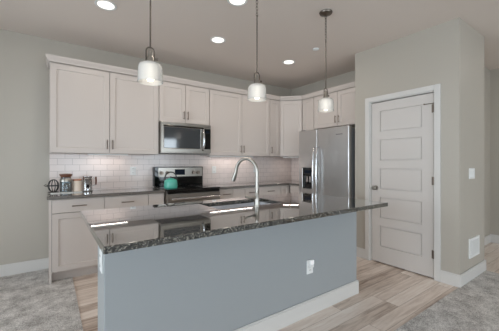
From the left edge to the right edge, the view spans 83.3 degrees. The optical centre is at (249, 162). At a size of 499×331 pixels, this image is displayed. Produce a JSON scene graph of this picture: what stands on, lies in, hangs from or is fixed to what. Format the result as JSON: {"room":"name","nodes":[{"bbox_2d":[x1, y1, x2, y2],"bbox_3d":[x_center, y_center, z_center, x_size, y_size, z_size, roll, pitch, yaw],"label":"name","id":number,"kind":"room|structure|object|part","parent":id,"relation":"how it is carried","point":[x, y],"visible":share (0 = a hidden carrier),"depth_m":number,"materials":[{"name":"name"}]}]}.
{"room":"kitchen","nodes":[
{"label":"kitchen","id":0,"kind":"room"},
{"bbox_2d":[0,29,290,264],"bbox_3d":[-2.146,-0.107,3.597,7.280,2.744,0.100,0,0,-35],"label":"wall","id":1,"kind":"structure","parent":0,"point":[24,71],"depth_m":3.25,"materials":[{"name":"beige paint"}]},
{"bbox_2d":[0,257,48,276],"bbox_3d":[-3.694,1.194,2.423,3.196,0.129,0.015,0,0,-35],"label":"baseboard","id":2,"kind":"structure","parent":1,"relation":"attached to","point":[38,264],"depth_m":3.21,"materials":[{"name":"white wood"}]},
{"bbox_2d":[49,62,158,154],"bbox_3d":[-1.797,-0.616,3.561,1.206,1.008,0.362,0,0,-35],"label":"upper cabinet","id":3,"kind":"object","parent":1,"relation":"attached to","point":[92,111],"visible":0.93,"depth_m":3.39,"materials":[{"name":"beige paint"}]},
{"bbox_3d":[-1.964,-0.611,3.278,0.593,0.990,0.019,0,0,-35],"label":"door","id":4,"kind":"part","parent":3,"relation":"part of","materials":[{"name":"beige paint"}]},
{"bbox_2d":[87,154,127,155],"bbox_3d":[-1.817,-0.103,3.617,0.470,0.018,0.040,0,0,-35],"label":"light","id":5,"kind":"object","parent":3,"relation":"attached to","point":[87,154],"visible":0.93,"depth_m":3.64,"materials":[{"name":"white plastic"}]},
{"bbox_3d":[-1.476,-0.611,3.626,0.593,0.990,0.019,0,0,-35],"label":"door","id":6,"kind":"part","parent":3,"relation":"part of","materials":[{"name":"beige paint"}]},
{"bbox_2d":[45,53,354,100],"bbox_3d":[-0.498,-1.153,4.131,4.114,0.066,1.318,0,0,-13],"label":"crown molding","id":7,"kind":"structure","parent":3,"relation":"on","point":[53,58],"depth_m":3.96,"materials":[{"name":"beige paint"}]},
{"bbox_2d":[49,153,290,191],"bbox_3d":[-0.774,0.104,4.509,3.972,0.492,0.008,0,0,-35],"label":"wall tile","id":8,"kind":"structure","parent":1,"relation":"attached to","point":[111,172],"depth_m":4.00,"materials":[{"name":"white tile"}]},
{"bbox_2d":[130,167,135,174],"bbox_3d":[-1.616,0.113,3.898,0.075,0.115,0.009,0,0,-35],"label":"wall outlet","id":9,"kind":"object","parent":8,"relation":"attached to","point":[132,169],"visible":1,"depth_m":3.90,"materials":[{"name":"white plastic"}]},
{"bbox_2d":[159,81,208,124],"bbox_3d":[-0.997,-0.842,4.131,0.760,0.557,0.362,0,0,-35],"label":"upper cabinet","id":10,"kind":"object","parent":1,"relation":"attached to","point":[179,103],"visible":0.83,"depth_m":4.00,"materials":[{"name":"beige paint"}]},
{"bbox_3d":[-1.072,-0.837,3.914,0.370,0.539,0.019,0,0,-35],"label":"door","id":11,"kind":"part","parent":10,"relation":"part of","materials":[{"name":"beige paint"}]},
{"bbox_2d":[159,121,210,154],"bbox_3d":[-0.970,-0.343,4.096,0.752,0.429,0.451,0,0,-35],"label":"microwave","id":12,"kind":"object","parent":10,"relation":"attached to","point":[174,137],"visible":0.95,"depth_m":3.94,"materials":[{"name":"silver metal"}]},
{"bbox_3d":[-0.887,-0.537,3.979,0.748,0.038,0.035,0,0,-35],"label":"vent trim","id":13,"kind":"part","parent":12,"relation":"part of","materials":[{"name":"silver metal"}]},
{"bbox_3d":[-0.667,-0.332,4.079,0.029,0.326,0.073,0,0,-35],"label":"handle","id":14,"kind":"part","parent":12,"relation":"part of","materials":[{"name":"silver metal"}]},
{"bbox_3d":[-0.629,-0.330,4.164,0.109,0.371,0.034,0,0,-35],"label":"control panel","id":15,"kind":"part","parent":12,"relation":"part of","materials":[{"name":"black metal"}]},
{"bbox_3d":[-0.766,-0.837,4.132,0.370,0.539,0.019,0,0,-35],"label":"door","id":16,"kind":"part","parent":10,"relation":"part of","materials":[{"name":"beige paint"}]},
{"bbox_2d":[200,89,269,156],"bbox_3d":[-0.206,-0.616,4.695,1.183,1.008,0.362,0,0,-35],"label":"upper cabinet","id":17,"kind":"object","parent":1,"relation":"attached to","point":[240,126],"visible":0.98,"depth_m":4.54,"materials":[{"name":"beige paint"}]},
{"bbox_3d":[-0.367,-0.611,4.416,0.582,0.990,0.019,0,0,-35],"label":"door","id":18,"kind":"part","parent":17,"relation":"part of","materials":[{"name":"beige paint"}]},
{"bbox_2d":[209,156,253,156],"bbox_3d":[-0.286,-0.103,4.708,0.850,0.018,0.040,0,0,-35],"label":"light","id":19,"kind":"object","parent":17,"relation":"attached to","point":[209,156],"visible":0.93,"depth_m":4.67,"materials":[{"name":"white plastic"}]},
{"bbox_3d":[0.111,-0.611,4.757,0.582,0.990,0.019,0,0,-35],"label":"door","id":20,"kind":"part","parent":17,"relation":"part of","materials":[{"name":"beige paint"}]},
{"bbox_2d":[266,99,279,156],"bbox_3d":[0.371,-0.616,5.106,0.233,1.008,0.362,0,0,-35],"label":"upper cabinet","id":21,"kind":"object","parent":1,"relation":"attached to","point":[274,104],"visible":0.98,"depth_m":5.00,"materials":[{"name":"beige paint"}]},
{"bbox_3d":[0.448,-0.611,4.997,0.219,0.990,0.019,0,0,-35],"label":"door","id":22,"kind":"part","parent":21,"relation":"part of","materials":[{"name":"beige paint"}]},
{"bbox_2d":[279,100,302,156],"bbox_3d":[0.781,-0.616,5.247,0.595,1.008,0.608,0,0,-35],"label":"upper cabinet","id":23,"kind":"object","parent":1,"relation":"attached to","point":[291,111],"visible":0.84,"depth_m":5.03,"materials":[{"name":"beige paint"}]},
{"bbox_2d":[0,0,498,89],"bbox_3d":[1.110,-1.509,0.622,9.130,0.060,8.725,0,0,-35],"label":"ceiling","id":24,"kind":"structure","parent":0,"point":[182,31],"depth_m":3.07,"materials":[{"name":"beige paint"}]},
{"bbox_2d":[94,0,116,10],"bbox_3d":[-1.345,-1.475,2.627,0.188,0.006,0.188,0,0,-35],"label":"recessed light","id":25,"kind":"object","parent":24,"relation":"in","point":[103,4],"visible":1,"depth_m":2.63,"materials":[{"name":"white plastic"}]},
{"bbox_2d":[137,0,162,85],"bbox_3d":[-0.627,-0.993,1.776,0.153,0.972,0.153,0,0,-35],"label":"pendant light","id":26,"kind":"object","parent":24,"relation":"hanging from","point":[150,72],"visible":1,"depth_m":1.74,"materials":[{"name":"white glass"}]},
{"bbox_3d":[-0.627,-0.569,1.776,0.153,0.124,0.153,0,0,-35],"label":"lamp shade","id":27,"kind":"part","parent":26,"relation":"part of","materials":[{"name":"white glass"}]},
{"bbox_2d":[147,51,153,60],"bbox_3d":[-0.627,-0.665,1.776,0.080,0.084,0.080,0,0,-35],"label":"socket","id":28,"kind":"object","parent":26,"relation":"attached to","point":[150,55],"depth_m":1.76,"materials":[{"name":"silver metal"}]},
{"bbox_3d":[-0.627,-0.958,1.776,0.010,0.466,0.010,0,0,-35],"label":"rod","id":29,"kind":"part","parent":26,"relation":"part of","materials":[{"name":"silver metal"}]},
{"bbox_2d":[210,36,225,43],"bbox_3d":[-0.380,-1.475,3.376,0.188,0.006,0.188,0,0,-35],"label":"recessed light","id":30,"kind":"object","parent":24,"relation":"in","point":[216,39],"visible":1,"depth_m":3.37,"materials":[{"name":"white plastic"}]},
{"bbox_2d":[227,0,247,5],"bbox_3d":[-0.110,-1.475,2.549,0.188,0.006,0.188,0,0,-35],"label":"recessed light","id":31,"kind":"object","parent":24,"relation":"in","point":[232,2],"visible":1,"depth_m":2.58,"materials":[{"name":"white plastic"}]},
{"bbox_2d":[247,0,265,101],"bbox_3d":[0.060,-0.993,2.266,0.153,0.972,0.153,0,0,-35],"label":"pendant light","id":32,"kind":"object","parent":24,"relation":"hanging from","point":[256,91],"visible":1,"depth_m":2.24,"materials":[{"name":"white glass"}]},
{"bbox_3d":[0.060,-0.569,2.266,0.153,0.124,0.153,0,0,-35],"label":"lamp shade","id":33,"kind":"part","parent":32,"relation":"part of","materials":[{"name":"white glass"}]},
{"bbox_3d":[0.060,-0.958,2.266,0.010,0.466,0.010,0,0,-35],"label":"rod","id":34,"kind":"part","parent":32,"relation":"part of","materials":[{"name":"silver metal"}]},
{"bbox_2d":[255,75,259,82],"bbox_3d":[0.060,-0.665,2.266,0.080,0.084,0.080,0,0,-35],"label":"socket","id":35,"kind":"object","parent":32,"relation":"attached to","point":[257,78],"depth_m":2.25,"materials":[{"name":"silver metal"}]},
{"bbox_2d":[282,60,294,64],"bbox_3d":[0.576,-1.475,4.119,0.188,0.006,0.188,0,0,-35],"label":"recessed light","id":36,"kind":"object","parent":24,"relation":"in","point":[287,62],"visible":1,"depth_m":4.13,"materials":[{"name":"white plastic"}]},
{"bbox_2d":[318,9,333,112],"bbox_3d":[0.749,-0.993,2.757,0.153,0.972,0.153,0,0,-35],"label":"pendant light","id":37,"kind":"object","parent":24,"relation":"hanging from","point":[325,104],"visible":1,"depth_m":2.73,"materials":[{"name":"white glass"}]},
{"bbox_3d":[0.749,-0.958,2.757,0.010,0.466,0.010,0,0,-35],"label":"rod","id":38,"kind":"part","parent":37,"relation":"part of","materials":[{"name":"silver metal"}]},
{"bbox_3d":[0.749,-0.569,2.757,0.153,0.124,0.153,0,0,-35],"label":"lamp shade","id":39,"kind":"part","parent":37,"relation":"part of","materials":[{"name":"white glass"}]},
{"bbox_3d":[0.749,-1.310,2.757,0.017,0.273,0.018,0,0,10],"label":"chain","id":40,"kind":"part","parent":37,"relation":"part of","materials":[{"name":"silver metal"}]},
{"bbox_2d":[73,242,498,330],"bbox_3d":[2.410,1.290,1.548,5.738,0.050,8.525,0,0,-35],"label":"floor","id":41,"kind":"structure","parent":0,"point":[388,297],"depth_m":2.58,"materials":[{"name":"brown wood"}]},
{"bbox_2d":[49,197,103,283],"bbox_3d":[-2.018,0.824,3.270,0.520,0.881,0.580,0,0,-35],"label":"base cabinet","id":42,"kind":"object","parent":41,"relation":"on","point":[73,250],"visible":0.69,"depth_m":3.04,"materials":[{"name":"beige paint"}]},
{"bbox_3d":[-2.231,0.824,3.141,0.024,0.881,0.542,0,0,-35],"label":"panel","id":43,"kind":"part","parent":42,"relation":"part of","materials":[{"name":"beige paint"}]},
{"bbox_3d":[-1.868,0.845,3.079,0.490,0.612,0.019,0,0,-35],"label":"door","id":44,"kind":"part","parent":42,"relation":"part of","materials":[{"name":"beige paint"}]},
{"bbox_3d":[-1.868,0.463,3.079,0.490,0.141,0.019,0,0,-35],"label":"drawer","id":45,"kind":"part","parent":42,"relation":"part of","materials":[{"name":"beige paint"}]},
{"bbox_2d":[47,187,164,199],"bbox_3d":[-1.744,0.367,3.467,1.228,0.034,0.562,0,0,-35],"label":"countertop","id":46,"kind":"structure","parent":42,"relation":"on","point":[145,190],"depth_m":3.31,"materials":[{"name":"grey stone"}]},
{"bbox_2d":[51,191,81,193],"bbox_3d":[-2.155,0.345,3.308,0.310,0.008,0.200,0,0,-35],"label":"serving tray","id":47,"kind":"object","parent":46,"relation":"on","point":[59,192],"visible":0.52,"depth_m":3.24,"materials":[{"name":"white plastic"}]},
{"bbox_2d":[45,179,58,192],"bbox_3d":[-2.273,0.266,3.239,0.135,0.151,0.114,0,0,-2],"label":"wire stand","id":48,"kind":"object","parent":47,"relation":"on","point":[51,185],"visible":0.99,"depth_m":3.21,"materials":[{"name":"black metal"}]},
{"bbox_2d":[59,174,72,191],"bbox_3d":[-2.152,0.234,3.292,0.132,0.213,0.132,0,0,-35],"label":"glass jar","id":49,"kind":"object","parent":47,"relation":"on","point":[64,187],"visible":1,"depth_m":3.25,"materials":[{"name":"brown"}]},
{"bbox_3d":[-2.152,0.149,3.292,0.132,0.042,0.132,0,0,-35],"label":"lid","id":50,"kind":"part","parent":49,"relation":"part of","materials":[{"name":"brown wood"}]},
{"bbox_2d":[72,179,81,191],"bbox_3d":[-2.072,0.268,3.374,0.099,0.146,0.099,0,0,-35],"label":"ceramic canister","id":51,"kind":"object","parent":47,"relation":"on","point":[76,183],"visible":0.94,"depth_m":3.34,"materials":[{"name":"beige ceramic"}]},
{"bbox_2d":[82,176,96,191],"bbox_3d":[-1.961,0.253,3.430,0.146,0.192,0.112,0,0,-6],"label":"press","id":52,"kind":"object","parent":46,"relation":"on","point":[87,180],"visible":1,"depth_m":3.39,"materials":[{"name":"silver metal"}]},
{"bbox_2d":[104,194,147,208],"bbox_3d":[-1.606,0.824,3.563,0.492,0.881,0.580,0,0,-35],"label":"base cabinet","id":53,"kind":"object","parent":41,"relation":"on","point":[121,201],"visible":0.22,"depth_m":3.35,"materials":[{"name":"beige paint"}]},
{"bbox_2d":[148,193,163,204],"bbox_3d":[-1.336,0.824,3.780,0.200,0.881,0.542,0,0,-35],"label":"base cabinet","id":54,"kind":"object","parent":41,"relation":"on","point":[155,198],"visible":0.17,"depth_m":3.56,"materials":[{"name":"beige paint"}]},
{"bbox_2d":[153,167,220,203],"bbox_3d":[-0.889,0.662,3.988,0.762,1.205,0.702,0,0,-35],"label":"range","id":55,"kind":"object","parent":41,"relation":"on","point":[188,178],"visible":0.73,"depth_m":4.00,"materials":[{"name":"silver metal"}]},
{"bbox_2d":[164,171,177,188],"bbox_3d":[-1.052,0.227,3.748,0.179,0.224,0.179,0,0,20],"label":"tea kettle","id":56,"kind":"object","parent":55,"relation":"on","point":[170,183],"visible":0.99,"depth_m":3.69,"materials":[{"name":"teal metal"}]},
{"bbox_3d":[-1.024,0.138,4.216,0.689,0.137,0.004,0,0,-35],"label":"control panel","id":57,"kind":"part","parent":55,"relation":"part of","materials":[{"name":"silver metal"}]},
{"bbox_2d":[154,184,219,190],"bbox_3d":[-0.887,0.349,3.985,0.762,0.020,0.560,0,0,-35],"label":"cooktop","id":58,"kind":"object","parent":55,"relation":"in","point":[182,187],"depth_m":3.88,"materials":[{"name":"black"}]},
{"bbox_3d":[-0.734,0.730,3.771,0.748,0.650,0.043,0,0,-35],"label":"oven door","id":59,"kind":"part","parent":55,"relation":"part of","materials":[{"name":"silver metal"}]},
{"bbox_3d":[-0.737,0.380,3.775,0.748,0.037,0.034,0,0,-35],"label":"trim","id":60,"kind":"part","parent":55,"relation":"part of","materials":[{"name":"black"}]},
{"bbox_3d":[-0.703,0.461,3.728,0.696,0.026,0.063,0,0,-35],"label":"handle","id":61,"kind":"part","parent":55,"relation":"part of","materials":[{"name":"silver metal"}]},
{"bbox_2d":[220,189,232,198],"bbox_3d":[-0.505,0.824,4.348,0.272,0.881,0.580,0,0,-35],"label":"base cabinet","id":62,"kind":"object","parent":41,"relation":"on","point":[225,193],"visible":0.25,"depth_m":4.15,"materials":[{"name":"beige paint"}]},
{"bbox_2d":[98,212,358,330],"bbox_3d":[-0.062,0.825,2.390,2.213,0.880,0.764,0,0,-35],"label":"kitchen island","id":63,"kind":"object","parent":41,"relation":"on","point":[258,279],"visible":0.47,"depth_m":1.91,"materials":[{"name":"grey paint"}]},
{"bbox_2d":[99,249,102,273],"bbox_3d":[-0.803,0.530,1.515,0.009,0.115,0.072,0,0,-35],"label":"wall outlet","id":64,"kind":"object","parent":63,"relation":"attached to","point":[100,251],"visible":0.94,"depth_m":1.50,"materials":[{"name":"white plastic"}]},
{"bbox_2d":[80,192,387,254],"bbox_3d":[-0.003,0.367,2.253,2.245,0.034,1.065,0,0,-35],"label":"island countertop","id":65,"kind":"structure","parent":63,"relation":"on","point":[114,230],"depth_m":1.83,"materials":[{"name":"stone"}]},
{"bbox_2d":[211,202,270,208],"bbox_3d":[-0.060,0.480,2.444,0.684,0.190,0.374,0,0,-35],"label":"sink","id":66,"kind":"object","parent":65,"relation":"in","point":[251,203],"visible":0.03,"depth_m":2.61,"materials":[{"name":"silver metal"}]},
{"bbox_2d":[231,157,259,206],"bbox_3d":[-0.059,0.152,2.283,0.287,0.396,0.135,0,0,36],"label":"kitchen faucet","id":67,"kind":"object","parent":65,"relation":"on","point":[256,197],"visible":1,"depth_m":2.24,"materials":[{"name":"silver metal"}]},
{"bbox_3d":[-0.027,0.102,2.310,0.240,0.296,0.027,0,0,36],"label":"spout","id":68,"kind":"part","parent":67,"relation":"part of","materials":[{"name":"silver metal"}]},
{"bbox_3d":[0.086,1.200,2.183,2.213,0.130,0.255,0,0,-35],"label":"baseboard","id":69,"kind":"part","parent":63,"relation":"part of","materials":[{"name":"white"}]},
{"bbox_2d":[307,259,312,273],"bbox_3d":[0.503,0.865,2.336,0.072,0.115,0.009,0,0,-35],"label":"wall outlet","id":70,"kind":"object","parent":63,"relation":"attached to","point":[309,270],"visible":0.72,"depth_m":2.32,"materials":[{"name":"white plastic"}]},
{"bbox_2d":[309,259,313,267],"bbox_3d":[0.513,0.834,2.321,0.044,0.065,0.026,0,0,-35],"label":"night light","id":71,"kind":"object","parent":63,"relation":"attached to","point":[311,262],"visible":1,"depth_m":2.31,"materials":[{"name":"white plastic"}]},
{"bbox_2d":[233,188,244,197],"bbox_3d":[-0.316,0.824,4.506,0.219,0.881,0.542,0,0,-35],"label":"base cabinet","id":72,"kind":"object","parent":41,"relation":"on","point":[237,192],"visible":0.1,"depth_m":4.28,"materials":[{"name":"beige paint"}]},
{"bbox_2d":[0,268,498,330],"bbox_3d":[0.471,1.287,0.167,7.360,0.056,8.525,0,0,-35],"label":"carpet","id":73,"kind":"object","parent":41,"relation":"on","point":[28,302],"visible":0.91,"depth_m":2.42,"materials":[{"name":"grey carpet"}]},
{"bbox_2d":[245,186,280,196],"bbox_3d":[0.087,0.824,4.770,0.745,0.881,0.580,0,0,-35],"label":"base cabinet","id":74,"kind":"object","parent":41,"relation":"on","point":[267,190],"visible":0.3,"depth_m":4.57,"materials":[{"name":"beige paint"}]},
{"bbox_3d":[0.036,0.463,4.436,0.267,0.141,0.019,0,0,-35],"label":"drawer","id":75,"kind":"part","parent":74,"relation":"part of","materials":[{"name":"beige paint"}]},
{"bbox_2d":[204,180,298,188],"bbox_3d":[0.281,0.367,4.730,1.996,0.034,0.854,0,0,-35],"label":"countertop","id":76,"kind":"structure","parent":74,"relation":"on","point":[286,182],"depth_m":4.64,"materials":[{"name":"grey stone"}]},
{"bbox_3d":[0.339,0.463,4.652,0.466,0.141,0.019,0,0,-35],"label":"drawer","id":77,"kind":"part","parent":74,"relation":"part of","materials":[{"name":"beige paint"}]},
{"bbox_2d":[281,185,289,193],"bbox_3d":[0.691,0.824,5.224,0.766,0.881,0.542,0,0,-35],"label":"base cabinet","id":78,"kind":"object","parent":41,"relation":"on","point":[285,189],"visible":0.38,"depth_m":4.85,"materials":[{"name":"beige paint"}]},
{"bbox_2d":[290,185,298,192],"bbox_3d":[1.021,0.824,4.924,0.579,0.881,0.325,0,0,-35],"label":"base cabinet","id":79,"kind":"object","parent":41,"relation":"on","point":[293,189],"visible":0.06,"depth_m":4.79,"materials":[{"name":"beige paint"}]},
{"bbox_2d":[299,125,354,198],"bbox_3d":[1.314,0.373,4.350,0.747,1.784,0.930,0,0,-35],"label":"refrigerator","id":80,"kind":"object","parent":41,"relation":"on","point":[326,155],"visible":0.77,"depth_m":4.08,"materials":[{"name":"grey metal"}]},
{"bbox_3d":[0.933,0.144,4.421,0.044,0.121,0.209,0,0,-35],"label":"dispenser panel","id":81,"kind":"part","parent":80,"relation":"part of","materials":[{"name":"black plastic"}]},
{"bbox_3d":[0.943,0.341,4.428,0.075,1.697,0.373,0,0,-35],"label":"freezer door","id":82,"kind":"part","parent":80,"relation":"part of","materials":[{"name":"silver metal"}]},
{"bbox_3d":[0.974,0.210,4.256,0.084,0.915,0.026,0,0,-35],"label":"handle","id":83,"kind":"part","parent":80,"relation":"part of","materials":[{"name":"silver metal"}]},
{"bbox_3d":[1.013,0.210,4.202,0.084,0.915,0.026,0,0,-35],"label":"handle","id":84,"kind":"part","parent":80,"relation":"part of","materials":[{"name":"silver metal"}]},
{"bbox_3d":[1.214,0.341,4.047,0.075,1.697,0.551,0,0,-35],"label":"door","id":85,"kind":"part","parent":80,"relation":"part of","materials":[{"name":"silver metal"}]},
{"bbox_2d":[291,70,354,127],"bbox_3d":[1.395,-0.107,4.987,0.100,2.744,1.946,0,0,-35],"label":"wall","id":86,"kind":"structure","parent":0,"point":[348,77],"depth_m":4.95,"materials":[{"name":"beige paint"}]},
{"bbox_2d":[291,158,298,180],"bbox_3d":[1.100,0.104,5.307,0.008,0.492,0.867,0,0,-35],"label":"wall tile","id":87,"kind":"structure","parent":86,"relation":"attached to","point":[294,161],"depth_m":5.57,"materials":[{"name":"white tile"}]},
{"bbox_2d":[303,97,315,130],"bbox_3d":[1.146,-0.616,4.969,0.324,1.008,0.267,0,0,-35],"label":"upper cabinet","id":88,"kind":"object","parent":86,"relation":"attached to","point":[308,104],"visible":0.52,"depth_m":4.88,"materials":[{"name":"beige paint"}]},
{"bbox_2d":[314,87,354,128],"bbox_3d":[1.487,-0.845,4.458,0.362,0.550,0.962,0,0,-35],"label":"upper cabinet","id":89,"kind":"object","parent":86,"relation":"attached to","point":[343,113],"visible":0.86,"depth_m":4.36,"materials":[{"name":"beige paint"}]},
{"bbox_3d":[1.240,-0.840,4.574,0.019,0.532,0.471,0,0,-35],"label":"door","id":90,"kind":"part","parent":89,"relation":"part of","materials":[{"name":"beige paint"}]},
{"bbox_3d":[1.517,-0.840,4.186,0.019,0.532,0.471,0,0,-35],"label":"door","id":91,"kind":"part","parent":89,"relation":"part of","materials":[{"name":"beige paint"}]},
{"bbox_2d":[355,17,483,274],"bbox_3d":[2.098,-0.107,3.560,0.772,2.744,1.195,0,0,-35],"label":"wall","id":92,"kind":"structure","parent":0,"point":[450,54],"depth_m":3.06,"materials":[{"name":"beige paint"}]},
{"bbox_2d":[372,93,433,277],"bbox_3d":[1.784,0.245,3.332,0.097,2.016,0.733,0,0,-35],"label":"door","id":93,"kind":"structure","parent":92,"relation":"in","point":[403,128],"depth_m":3.30,"materials":[{"name":"grey wood"}]},
{"bbox_3d":[1.797,0.200,3.350,0.010,1.677,0.468,0,0,-35],"label":"raised panel","id":94,"kind":"part","parent":93,"relation":"part of","materials":[{"name":"grey wood"}]},
{"bbox_2d":[365,84,440,281],"bbox_3d":[1.821,0.212,3.367,0.133,2.106,0.870,0,0,-35],"label":"trim","id":95,"kind":"structure","parent":92,"relation":"attached to","point":[436,89],"depth_m":3.11,"materials":[{"name":"white wood"}]},
{"bbox_2d":[356,234,498,287],"bbox_3d":[4.322,1.200,1.778,2.357,0.130,6.679,0,0,-35],"label":"baseboard","id":96,"kind":"structure","parent":92,"relation":"attached to","point":[449,278],"depth_m":3.01,"materials":[{"name":"white wood"}]},
{"bbox_2d":[469,168,474,178],"bbox_3d":[2.416,0.117,3.046,0.165,0.115,0.010,0,0,-35],"label":"light switch","id":97,"kind":"object","parent":92,"relation":"attached to","point":[471,170],"visible":1,"depth_m":3.04,"materials":[{"name":"white plastic"}]},
{"bbox_2d":[469,235,479,258],"bbox_3d":[2.469,0.920,3.083,0.300,0.210,0.012,0,0,-35],"label":"air vent","id":98,"kind":"object","parent":92,"relation":"in","point":[474,242],"visible":1,"depth_m":3.08,"materials":[{"name":"white plastic"}]},
{"bbox_2d":[484,67,489,236],"bbox_3d":[3.123,-0.107,4.040,1.685,2.744,0.115,0,0,-35],"label":"wall","id":99,"kind":"structure","parent":0,"point":[486,71],"depth_m":4.38,"materials":[{"name":"beige paint"}]},
{"bbox_2d":[490,68,498,234],"bbox_3d":[5.538,-0.107,2.188,0.100,2.744,5.935,0,0,-35],"label":"wall","id":100,"kind":"structure","parent":0,"point":[494,74],"depth_m":4.44,"materials":[{"name":"beige paint"}]}
]}

